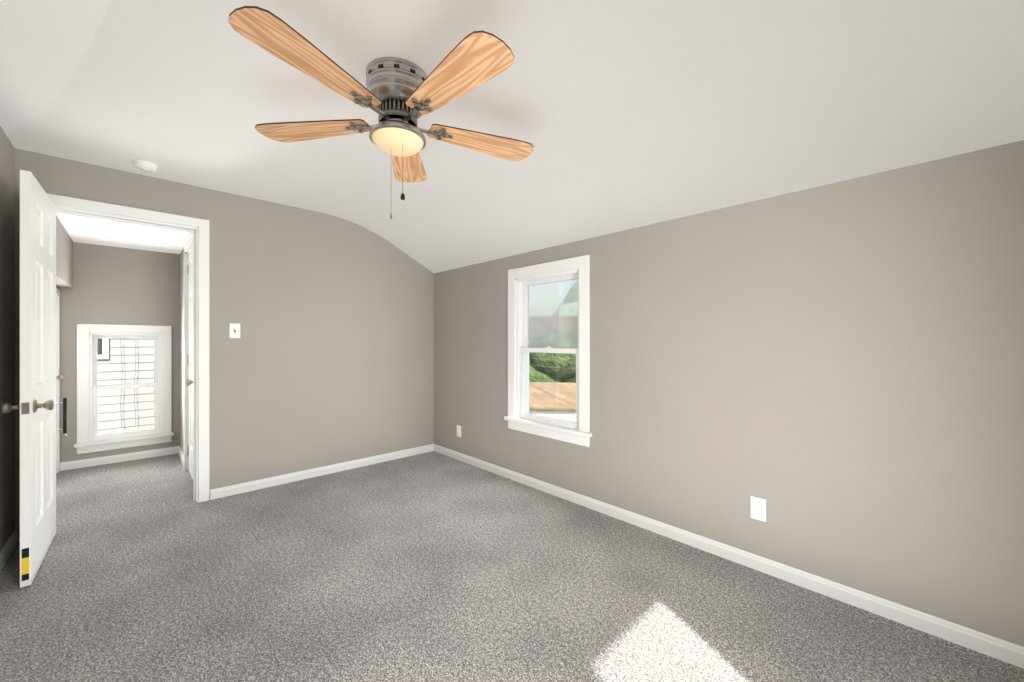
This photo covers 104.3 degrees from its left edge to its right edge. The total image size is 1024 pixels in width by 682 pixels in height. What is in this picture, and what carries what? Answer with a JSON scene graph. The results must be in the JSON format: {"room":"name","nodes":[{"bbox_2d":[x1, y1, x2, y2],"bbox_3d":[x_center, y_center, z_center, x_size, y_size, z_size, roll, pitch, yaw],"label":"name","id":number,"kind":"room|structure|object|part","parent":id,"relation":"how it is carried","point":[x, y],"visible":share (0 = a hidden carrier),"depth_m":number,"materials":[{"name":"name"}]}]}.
{"room":"empty bedroom","nodes":[
{"label":"empty bedroom","id":0,"kind":"room"},
{"bbox_2d":[0,126,17,570],"bbox_3d":[-1.450,-0.050,0.693,0.133,2.500,4.520,0,0,-43],"label":"wall","id":1,"kind":"structure","parent":0,"point":[6,334],"depth_m":2.23,"materials":[{"name":"beige paint"}]},
{"bbox_2d":[56,215,72,288],"bbox_3d":[-3.584,-0.710,3.100,0.100,0.440,1.670,0,0,-43],"label":"soffit","id":2,"kind":"structure","parent":0,"point":[64,260],"depth_m":3.28,"materials":[{"name":"beige paint"}]},
{"bbox_2d":[58,242,179,462],"bbox_3d":[-3.919,0.000,4.015,1.110,2.400,0.120,0,0,-43],"label":"wall","id":3,"kind":"structure","parent":0,"point":[118,286],"depth_m":3.93,"materials":[{"name":"beige paint"}]},
{"bbox_2d":[60,446,178,470],"bbox_3d":[-3.873,1.163,3.967,0.870,0.074,0.013,0,0,-43],"label":"baseboard","id":4,"kind":"structure","parent":3,"relation":"attached to","point":[76,464],"depth_m":3.94,"materials":[{"name":"white wood"}]},
{"bbox_2d":[74,324,173,453],"bbox_3d":[-3.890,0.453,4.024,0.715,1.229,0.186,0,0,-43],"label":"window","id":5,"kind":"structure","parent":3,"relation":"in","point":[86,443],"depth_m":3.96,"materials":[{"name":"white wood"}]},
{"bbox_3d":[-3.897,0.457,4.032,0.501,1.057,0.073,0,0,-43],"label":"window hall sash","id":6,"kind":"part","parent":5,"relation":"part of","materials":[{"name":"white plastic"}]},
{"bbox_2d":[56,213,190,253],"bbox_3d":[-3.345,-0.980,3.408,1.110,0.100,1.790,0,0,-43],"label":"ceiling","id":7,"kind":"structure","parent":0,"point":[86,230],"depth_m":3.48,"materials":[{"name":"white paint"}]},
{"bbox_2d":[180,247,183,454],"bbox_3d":[-2.986,0.000,3.748,0.120,2.400,1.790,0,0,-43],"label":"wall","id":8,"kind":"structure","parent":0,"point":[182,350],"depth_m":4.03,"materials":[{"name":"beige paint"}]},
{"bbox_2d":[178,446,183,466],"bbox_3d":[-3.316,1.163,4.000,0.013,0.074,0.731,0,0,-43],"label":"baseboard","id":9,"kind":"structure","parent":8,"relation":"attached to","point":[180,453],"depth_m":4.01,"materials":[{"name":"white wood"}]},
{"bbox_2d":[186,247,192,478],"bbox_3d":[-2.725,0.192,3.426,0.164,2.000,0.770,0,0,-43],"label":"door","id":10,"kind":"structure","parent":8,"relation":"in","point":[189,382],"depth_m":3.56,"materials":[{"name":"white paint"}]},
{"bbox_2d":[14,148,433,541],"bbox_3d":[-1.937,-0.050,3.417,3.170,2.500,0.133,0,0,-43],"label":"wall","id":11,"kind":"structure","parent":0,"point":[326,358],"depth_m":3.40,"materials":[{"name":"beige paint"}]},
{"bbox_2d":[1,170,55,587],"bbox_3d":[-2.605,0.182,2.199,0.167,2.020,0.730,0,0,-42],"label":"bedroom door","id":12,"kind":"structure","parent":11,"relation":"in","point":[36,407],"depth_m":2.04,"materials":[{"name":"white paint"}]},
{"bbox_2d":[46,193,208,502],"bbox_3d":[-2.943,0.144,3.108,0.940,2.112,1.077,0,0,-43],"label":"door frame","id":13,"kind":"structure","parent":11,"relation":"attached to","point":[198,228],"depth_m":2.96,"materials":[{"name":"white wood"}]},
{"bbox_2d":[229,323,239,337],"bbox_3d":[-2.165,-0.080,3.114,0.070,0.115,0.020,0,0,-43],"label":"light switch","id":14,"kind":"object","parent":11,"relation":"attached to","point":[234,330],"visible":1,"depth_m":3.12,"materials":[{"name":"white plastic"}]},
{"bbox_2d":[0,451,1023,681],"bbox_3d":[-1.003,1.250,2.430,3.170,0.100,6.430,0,0,-43],"label":"floor","id":15,"kind":"structure","parent":0,"point":[432,566],"depth_m":1.86,"materials":[{"name":"grey carpet"}]},
{"bbox_2d":[0,0,1023,272],"bbox_3d":[-0.377,-0.961,1.790,3.200,0.619,4.640,0,0,-43],"label":"ceiling","id":16,"kind":"structure","parent":0,"point":[622,114],"depth_m":1.72,"materials":[{"name":"white paint"}]},
{"bbox_2d":[132,160,157,171],"bbox_3d":[-2.385,-1.131,2.589,0.128,0.037,0.128,0,0,-43],"label":"smoke detector","id":17,"kind":"object","parent":16,"relation":"attached to","point":[146,166],"visible":1,"depth_m":2.56,"materials":[{"name":"white plastic"}]},
{"bbox_2d":[229,6,533,218],"bbox_3d":[-0.464,-0.838,1.714,1.280,0.624,1.237,0,0,-43],"label":"fan","id":18,"kind":"object","parent":16,"relation":"hanging from","point":[400,96],"visible":1,"depth_m":1.62,"materials":[{"name":"brown wood"}]},
{"bbox_3d":[-0.681,-0.958,1.386,0.182,0.020,0.525,0,0,27],"label":"blade","id":19,"kind":"part","parent":18,"relation":"part of","materials":[{"name":"brown wood"}]},
{"bbox_3d":[-0.896,-0.958,1.807,0.525,0.020,0.182,0,0,9],"label":"blade","id":20,"kind":"part","parent":18,"relation":"part of","materials":[{"name":"brown wood"}]},
{"bbox_3d":[-0.499,-0.854,1.744,0.218,0.055,0.218,0,0,-43],"label":"globe","id":21,"kind":"part","parent":18,"relation":"part of","materials":[{"name":"beige glass"}]},
{"bbox_3d":[-0.562,-0.958,2.142,0.182,0.020,0.525,0,0,-9],"label":"blade","id":22,"kind":"part","parent":18,"relation":"part of","materials":[{"name":"brown wood"}]},
{"bbox_3d":[-0.214,-0.958,1.460,0.182,0.020,0.525,0,0,-45],"label":"blade","id":23,"kind":"part","parent":18,"relation":"part of","materials":[{"name":"brown wood"}]},
{"bbox_3d":[-0.140,-0.958,1.927,0.525,0.020,0.182,0,0,-27],"label":"blade","id":24,"kind":"part","parent":18,"relation":"part of","materials":[{"name":"brown wood"}]},
{"bbox_2d":[433,140,1023,668],"bbox_3d":[0.746,0.220,2.769,0.163,1.960,4.520,0,0,-43],"label":"wall","id":25,"kind":"structure","parent":0,"point":[832,374],"depth_m":1.91,"materials":[{"name":"beige paint"}]},
{"bbox_2d":[457,425,460,436],"bbox_3d":[-0.537,0.910,4.021,0.007,0.115,0.070,0,0,-43],"label":"outlet","id":26,"kind":"object","parent":25,"relation":"attached to","point":[458,430],"visible":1,"depth_m":4.02,"materials":[{"name":"white plastic"}]},
{"bbox_2d":[504,255,591,446],"bbox_3d":[0.313,0.070,3.217,0.216,1.384,0.889,0,0,-43],"label":"window","id":27,"kind":"structure","parent":25,"relation":"in","point":[581,435],"depth_m":3.21,"materials":[{"name":"white wood"}]},
{"bbox_3d":[0.316,0.076,3.220,0.091,1.195,0.655,0,0,-43],"label":"window bedroom sash","id":28,"kind":"part","parent":27,"relation":"part of","materials":[{"name":"clear glass"}]},
{"bbox_2d":[751,496,765,521],"bbox_3d":[1.291,0.880,2.088,0.007,0.115,0.070,0,0,-43],"label":"electrical outlet","id":29,"kind":"object","parent":25,"relation":"attached to","point":[758,508],"visible":1,"depth_m":2.08,"materials":[{"name":"white plastic"}]},
{"bbox_3d":[-3.664,0.000,3.025,0.120,2.400,1.910,0,0,-43],"label":"wall","id":30,"kind":"structure","parent":0,"visible":0},
{"bbox_2d":[56,288,59,472],"bbox_3d":[-3.915,0.364,3.303,0.139,1.672,0.898,0,0,-43],"label":"door frame","id":31,"kind":"structure","parent":30,"relation":"attached to","point":[57,380],"depth_m":3.62,"materials":[{"name":"white wood"}]},
{"bbox_2d":[56,374,63,379],"bbox_3d":[-3.897,0.244,3.318,0.164,1.895,0.750,0,0,-43],"label":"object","id":32,"kind":"structure","parent":30,"relation":"in","point":[60,377],"depth_m":3.56,"materials":[{"name":"white paint"}]},
{"bbox_2d":[56,398,68,436],"bbox_3d":[-3.942,0.673,3.470,0.108,0.346,0.040,0,0,-43],"label":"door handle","id":33,"kind":"object","parent":30,"relation":"attached to","point":[64,403],"visible":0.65,"depth_m":3.48,"materials":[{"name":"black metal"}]},
{"label":"outside","id":34,"kind":"structure","parent":0,"visible":0},
{"bbox_3d":[-0.857,4.900,4.364,120.000,0.200,120.000,0,0,-43],"label":"ground","id":35,"kind":"structure","parent":34,"visible":0},
{"bbox_2d":[97,338,154,435],"bbox_3d":[-6.767,0.700,6.611,8.500,8.200,3.034,0,0,-43],"label":"house","id":36,"kind":"structure","parent":35,"relation":"on","point":[103,371],"depth_m":5.72,"materials":[{"name":"grey"}]},
{"bbox_2d":[529,382,575,420],"bbox_3d":[2.033,3.400,19.209,7.000,2.800,4.900,0,0,7],"label":"garage","id":37,"kind":"structure","parent":35,"relation":"on","point":[547,394],"depth_m":17.45,"materials":[{"name":"brown"}]},
{"bbox_2d":[529,316,577,335],"bbox_3d":[2.614,1.160,39.990,11.500,7.280,9.500,0,0,7],"label":"house","id":38,"kind":"structure","parent":35,"relation":"on","point":[536,333],"depth_m":38.21,"materials":[{"name":"grey"}]},
{"bbox_2d":[529,330,577,382],"bbox_3d":[2.675,2.054,25.861,5.694,5.493,5.772,0,0,-43],"label":"tree","id":39,"kind":"object","parent":35,"relation":"on","point":[551,375],"depth_m":23.39,"materials":[{"name":"green plant"}]},
{"bbox_2d":[553,282,577,315],"bbox_3d":[12.506,-2.191,53.727,13.523,13.981,14.405,0,0,-43],"label":"tree","id":40,"kind":"object","parent":35,"relation":"on","point":[569,303],"depth_m":51.99,"materials":[{"name":"green plant"}]},
{"bbox_2d":[562,376,575,382],"bbox_3d":[5.886,2.508,25.197,6.072,4.584,6.187,0,0,-43],"label":"tree","id":41,"kind":"object","parent":35,"relation":"on","point":[569,380],"depth_m":23.92,"materials":[{"name":"green plant"}]},
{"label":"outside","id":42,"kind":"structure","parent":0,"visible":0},
{"bbox_2d":[120,339,575,425],"bbox_3d":[-1.536,0.260,11.981,14.542,1.920,20.004,0,0,-43],"label":"cables","id":43,"kind":"object","parent":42,"point":[135,371],"depth_m":5.75,"materials":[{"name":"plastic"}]}
]}

